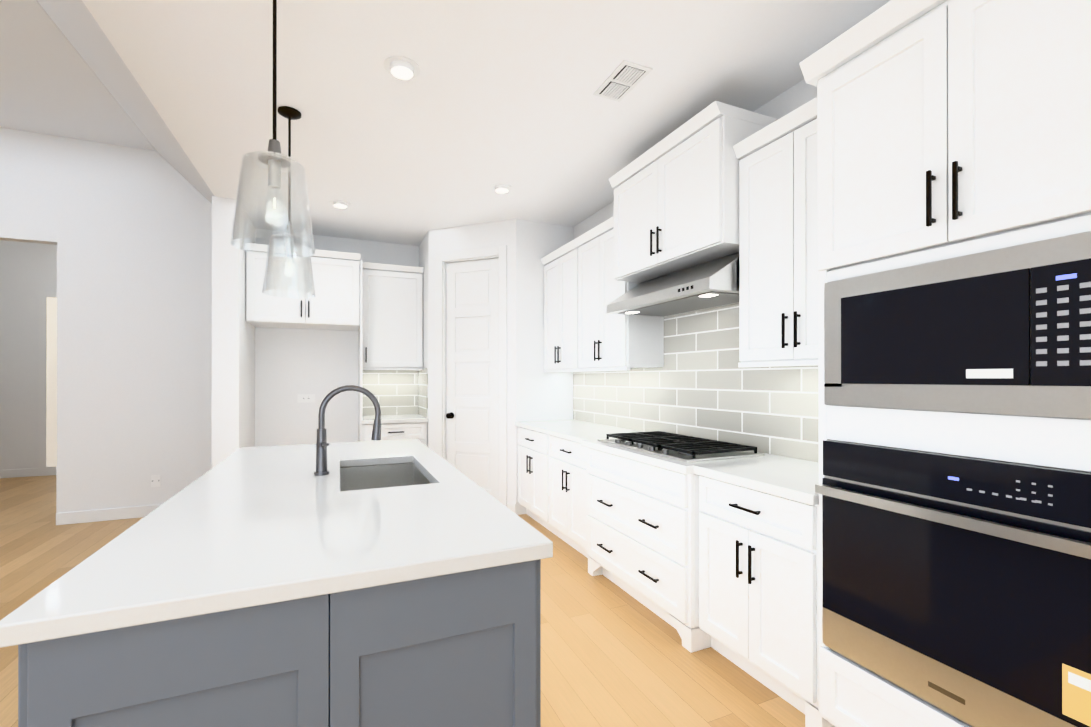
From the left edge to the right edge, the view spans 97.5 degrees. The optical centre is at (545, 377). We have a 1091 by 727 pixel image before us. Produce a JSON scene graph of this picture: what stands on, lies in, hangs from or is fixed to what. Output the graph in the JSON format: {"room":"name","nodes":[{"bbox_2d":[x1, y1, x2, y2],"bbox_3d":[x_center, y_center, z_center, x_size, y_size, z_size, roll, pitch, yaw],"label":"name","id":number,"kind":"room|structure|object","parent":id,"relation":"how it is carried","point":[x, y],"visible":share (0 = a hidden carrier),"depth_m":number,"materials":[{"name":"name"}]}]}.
{"room":"kitchen","nodes":[
{"label":"kitchen","id":0,"kind":"room"},
{"bbox_2d":[0,240,56,469],"bbox_3d":[-5.989,-0.400,5.452,3.900,3.500,2.980,0,0,-23],"label":"wall","id":1,"kind":"structure","parent":0,"point":[28,272],"depth_m":6.48,"materials":[{"name":"paint"}]},
{"bbox_2d":[0,468,37,477],"bbox_3d":[-6.540,1.298,6.717,3.700,0.110,0.014,0,0,-23],"label":"baseboard","id":2,"kind":"structure","parent":1,"relation":"attached to","point":[12,473],"depth_m":6.46,"materials":[{"name":"paint"}]},
{"bbox_2d":[38,291,56,475],"bbox_3d":[-6.777,0.087,6.612,0.340,2.530,0.018,0,0,-23],"label":"trim","id":3,"kind":"structure","parent":1,"relation":"attached to","point":[43,470],"depth_m":6.55,"materials":[{"name":"paint"}]},
{"bbox_2d":[46,297,56,466],"bbox_3d":[-6.779,0.067,6.616,0.180,2.330,0.010,0,0,-23],"label":"door","id":4,"kind":"structure","parent":1,"relation":"attached to","point":[51,438],"depth_m":6.60,"materials":[{"name":"white wood"}]},
{"bbox_2d":[0,127,418,512],"bbox_3d":[-4.523,-0.577,4.400,6.750,3.850,0.120,0,0,-23],"label":"wall","id":5,"kind":"structure","parent":0,"point":[127,231],"depth_m":4.60,"materials":[{"name":"paint"}]},
{"bbox_2d":[56,504,161,524],"bbox_3d":[-3.831,1.294,4.624,1.360,0.110,0.018,0,0,-23],"label":"baseboard","id":6,"kind":"structure","parent":5,"relation":"attached to","point":[75,517],"depth_m":4.48,"materials":[{"name":"paint"}]},
{"bbox_2d":[151,475,160,486],"bbox_3d":[-3.786,1.009,4.647,0.075,0.115,0.008,0,0,-23],"label":"outlet","id":7,"kind":"object","parent":5,"relation":"attached to","point":[155,480],"visible":1,"depth_m":4.65,"materials":[{"name":"white plastic"}]},
{"bbox_2d":[245,242,360,330],"bbox_3d":[-2.447,-0.881,4.908,0.996,0.720,0.598,0,0,-23],"label":"upper cabinet","id":8,"kind":"object","parent":5,"relation":"attached to","point":[336,305],"depth_m":4.67,"materials":[{"name":"white wood"}]},
{"bbox_2d":[298,394,314,402],"bbox_3d":[-2.585,0.230,5.170,0.170,0.090,0.008,0,0,-23],"label":"outlet","id":9,"kind":"object","parent":5,"relation":"attached to","point":[306,398],"visible":1,"depth_m":5.17,"materials":[{"name":"white plastic"}]},
{"bbox_2d":[357,262,424,369],"bbox_3d":[-1.727,-0.660,5.363,0.647,1.120,0.337,0,0,-23],"label":"upper cabinet","id":10,"kind":"object","parent":5,"relation":"attached to","point":[378,307],"depth_m":5.21,"materials":[{"name":"white wood"}]},
{"bbox_2d":[212,196,254,467],"bbox_3d":[-2.943,-0.102,4.540,0.200,2.900,0.880,0,0,-23],"label":"wall","id":11,"kind":"structure","parent":0,"point":[233,380],"depth_m":4.15,"materials":[{"name":"paint"}]},
{"bbox_2d":[0,475,804,726],"bbox_3d":[-2.591,1.373,1.670,8.120,0.060,12.420,0,0,-23],"label":"floor","id":12,"kind":"structure","parent":0,"point":[613,654],"depth_m":2.37,"materials":[{"name":"brown wood"}]},
{"bbox_2d":[18,563,540,726],"bbox_3d":[-0.906,0.906,2.093,1.062,0.876,2.274,0,0,-23],"label":"kitchen island","id":13,"kind":"object","parent":12,"relation":"on","point":[457,650],"depth_m":1.04,"materials":[{"name":"grey wood"}]},
{"bbox_2d":[0,439,552,647],"bbox_3d":[-0.924,0.448,2.086,1.057,0.040,2.310,0,0,-23],"label":"island countertop","id":14,"kind":"structure","parent":13,"relation":"on","point":[258,528],"depth_m":1.24,"materials":[{"name":"white stone"}]},
{"bbox_2d":[314,385,380,475],"bbox_3d":[-0.870,0.232,2.114,0.279,0.392,0.142,0,0,-23],"label":"faucet","id":15,"kind":"object","parent":14,"relation":"on","point":[322,444],"visible":1,"depth_m":2.11,"materials":[{"name":"metal"}]},
{"bbox_2d":[340,463,430,490],"bbox_3d":[-0.748,0.588,2.211,0.394,0.235,0.764,0,0,-23],"label":"sink","id":16,"kind":"object","parent":14,"relation":"in","point":[353,476],"depth_m":2.54,"materials":[{"name":"silver metal"}]},
{"bbox_2d":[358,422,426,445],"bbox_3d":[-1.671,0.912,5.232,0.647,0.875,0.617,0,0,-23],"label":"base cabinet","id":17,"kind":"object","parent":12,"relation":"on","point":[391,430],"depth_m":4.97,"materials":[{"name":"white wood"}]},
{"bbox_2d":[358,414,427,425],"bbox_3d":[-1.671,0.455,5.218,0.659,0.040,0.643,0,0,-23],"label":"countertop","id":18,"kind":"structure","parent":17,"relation":"on","point":[365,419],"depth_m":5.03,"materials":[{"name":"white stone"}]},
{"bbox_2d":[518,428,546,528],"bbox_3d":[0.153,0.911,4.460,0.616,0.875,0.747,0,0,-23],"label":"base cabinet","id":19,"kind":"object","parent":12,"relation":"on","point":[532,447],"depth_m":4.30,"materials":[{"name":"white wood"}]},
{"bbox_2d":[547,436,582,553],"bbox_3d":[0.452,0.909,3.774,0.616,0.875,0.750,0,0,-23],"label":"base cabinet","id":20,"kind":"object","parent":12,"relation":"on","point":[564,460],"depth_m":3.69,"materials":[{"name":"white wood"}]},
{"bbox_2d":[583,448,694,652],"bbox_3d":[0.787,0.908,2.938,0.667,0.875,1.050,0,0,-23],"label":"base cabinet","id":21,"kind":"object","parent":12,"relation":"on","point":[639,519],"depth_m":2.67,"materials":[{"name":"white wood"}]},
{"bbox_2d":[515,420,810,507],"bbox_3d":[0.607,0.451,3.322,0.691,0.040,3.197,0,0,-23],"label":"countertop","id":22,"kind":"structure","parent":21,"relation":"on","point":[783,479],"depth_m":2.53,"materials":[{"name":"white stone"}]},
{"bbox_2d":[695,480,806,726],"bbox_3d":[1.149,0.906,2.169,0.616,0.875,0.650,0,0,-23],"label":"base cabinet","id":23,"kind":"object","parent":12,"relation":"on","point":[751,551],"depth_m":2.02,"materials":[{"name":"white wood"}]},
{"bbox_2d":[807,0,1090,726],"bbox_3d":[1.431,0.095,1.485,0.646,2.495,0.829,0,0,-23],"label":"tall cabinet","id":24,"kind":"object","parent":12,"relation":"on","point":[815,450],"depth_m":1.35,"materials":[{"name":"white wood"}]},
{"bbox_2d":[824,231,1090,418],"bbox_3d":[1.173,-0.120,1.373,0.075,0.434,0.754,0,0,-23],"label":"microwave","id":25,"kind":"object","parent":24,"relation":"in","point":[1002,331],"depth_m":1.31,"materials":[{"name":"black glass"}]},
{"bbox_2d":[0,0,890,245],"bbox_3d":[-2.017,-1.945,0.356,8.120,0.770,9.540,0,0,-23],"label":"ceiling","id":26,"kind":"structure","parent":0,"point":[474,111],"depth_m":2.68,"materials":[{"name":"paint"}]},
{"bbox_2d":[230,0,314,257],"bbox_3d":[-1.025,-1.021,1.810,0.280,1.069,0.280,0,0,-23],"label":"pendant light","id":27,"kind":"object","parent":26,"relation":"hanging from","point":[274,160],"visible":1,"depth_m":1.79,"materials":[{"name":"clear glass"}]},
{"bbox_2d":[262,106,315,297],"bbox_3d":[-1.500,-1.019,2.803,0.280,1.069,0.280,0,0,-23],"label":"pendant light","id":28,"kind":"object","parent":26,"relation":"hanging from","point":[289,113],"visible":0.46,"depth_m":2.78,"materials":[{"name":"clear glass"}]},
{"bbox_2d":[329,199,350,207],"bbox_3d":[-1.829,-1.538,4.264,0.176,0.031,0.176,0,0,-23],"label":"recessed light","id":29,"kind":"object","parent":26,"relation":"in","point":[337,203],"visible":1,"depth_m":4.23,"materials":[{"name":"paint"}]},
{"bbox_2d":[384,56,419,79],"bbox_3d":[-0.720,-1.541,2.401,0.176,0.031,0.176,0,0,-23],"label":"recessed light","id":30,"kind":"object","parent":26,"relation":"in","point":[402,67],"visible":1,"depth_m":2.38,"materials":[{"name":"paint"}]},
{"bbox_2d":[491,183,512,192],"bbox_3d":[-0.357,-1.538,3.911,0.176,0.031,0.176,0,0,-23],"label":"recessed light","id":31,"kind":"object","parent":26,"relation":"in","point":[501,187],"visible":1,"depth_m":3.88,"materials":[{"name":"paint"}]},
{"bbox_2d":[593,60,652,101],"bbox_3d":[0.401,-1.550,2.518,0.170,0.010,0.310,0,0,-23],"label":"ceiling vent","id":32,"kind":"object","parent":26,"relation":"in","point":[622,80],"visible":1,"depth_m":2.50,"materials":[{"name":"white metal"}]},
{"bbox_2d":[419,219,573,514],"bbox_3d":[-0.603,-0.100,5.290,1.350,2.900,1.370,0,0,-23],"label":"wall","id":33,"kind":"structure","parent":0,"point":[535,392],"depth_m":4.77,"materials":[{"name":"paint"}]},
{"bbox_2d":[435,245,506,506],"bbox_3d":[-0.748,0.027,4.905,0.830,2.645,0.118,0,0,22],"label":"door frame","id":34,"kind":"structure","parent":33,"relation":"attached to","point":[443,258],"depth_m":4.88,"materials":[{"name":"paint"}]},
{"bbox_2d":[446,258,498,500],"bbox_3d":[-0.750,0.071,4.918,0.491,2.532,0.471,0,0,-23],"label":"pantry door","id":35,"kind":"structure","parent":33,"relation":"in","point":[472,370],"depth_m":4.90,"materials":[{"name":"paint"}]},
{"bbox_2d":[543,240,574,371],"bbox_3d":[0.281,-0.627,4.519,0.337,1.110,0.747,0,0,-23],"label":"upper cabinet","id":36,"kind":"object","parent":33,"relation":"attached to","point":[559,268],"depth_m":4.42,"materials":[{"name":"white wood"}]},
{"bbox_2d":[574,79,816,238],"bbox_3d":[1.651,-0.582,1.948,0.120,3.850,9.540,0,0,-23],"label":"wall","id":37,"kind":"structure","parent":0,"point":[797,95],"depth_m":2.65,"materials":[{"name":"paint"}]},
{"bbox_2d":[575,224,666,371],"bbox_3d":[0.580,-0.628,3.832,0.337,1.110,0.750,0,0,-23],"label":"upper cabinet","id":38,"kind":"object","parent":37,"relation":"attached to","point":[602,343],"depth_m":3.74,"materials":[{"name":"white wood"}]},
{"bbox_2d":[603,101,778,319],"bbox_3d":[0.858,-0.920,2.978,0.507,0.950,1.040,0,0,-23],"label":"upper cabinet","id":39,"kind":"object","parent":37,"relation":"attached to","point":[671,239],"depth_m":2.76,"materials":[{"name":"white wood"}]},
{"bbox_2d":[606,252,738,316],"bbox_3d":[0.858,-0.561,2.976,0.510,0.244,1.010,0,0,-23],"label":"hood","id":40,"kind":"object","parent":39,"relation":"attached to","point":[683,284],"depth_m":2.86,"materials":[{"name":"silver metal"}]},
{"bbox_2d":[573,304,818,461],"bbox_3d":[0.924,-0.126,3.457,0.009,1.115,3.190,0,0,-23],"label":"backsplash","id":41,"kind":"structure","parent":37,"relation":"attached to","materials":[{"name":"beige tile"}]},
{"bbox_2d":[731,104,806,367],"bbox_3d":[1.275,-0.631,2.232,0.337,1.110,0.660,0,0,-23],"label":"upper cabinet","id":42,"kind":"object","parent":37,"relation":"attached to","point":[769,308],"depth_m":2.27,"materials":[{"name":"white wood"}]}
]}

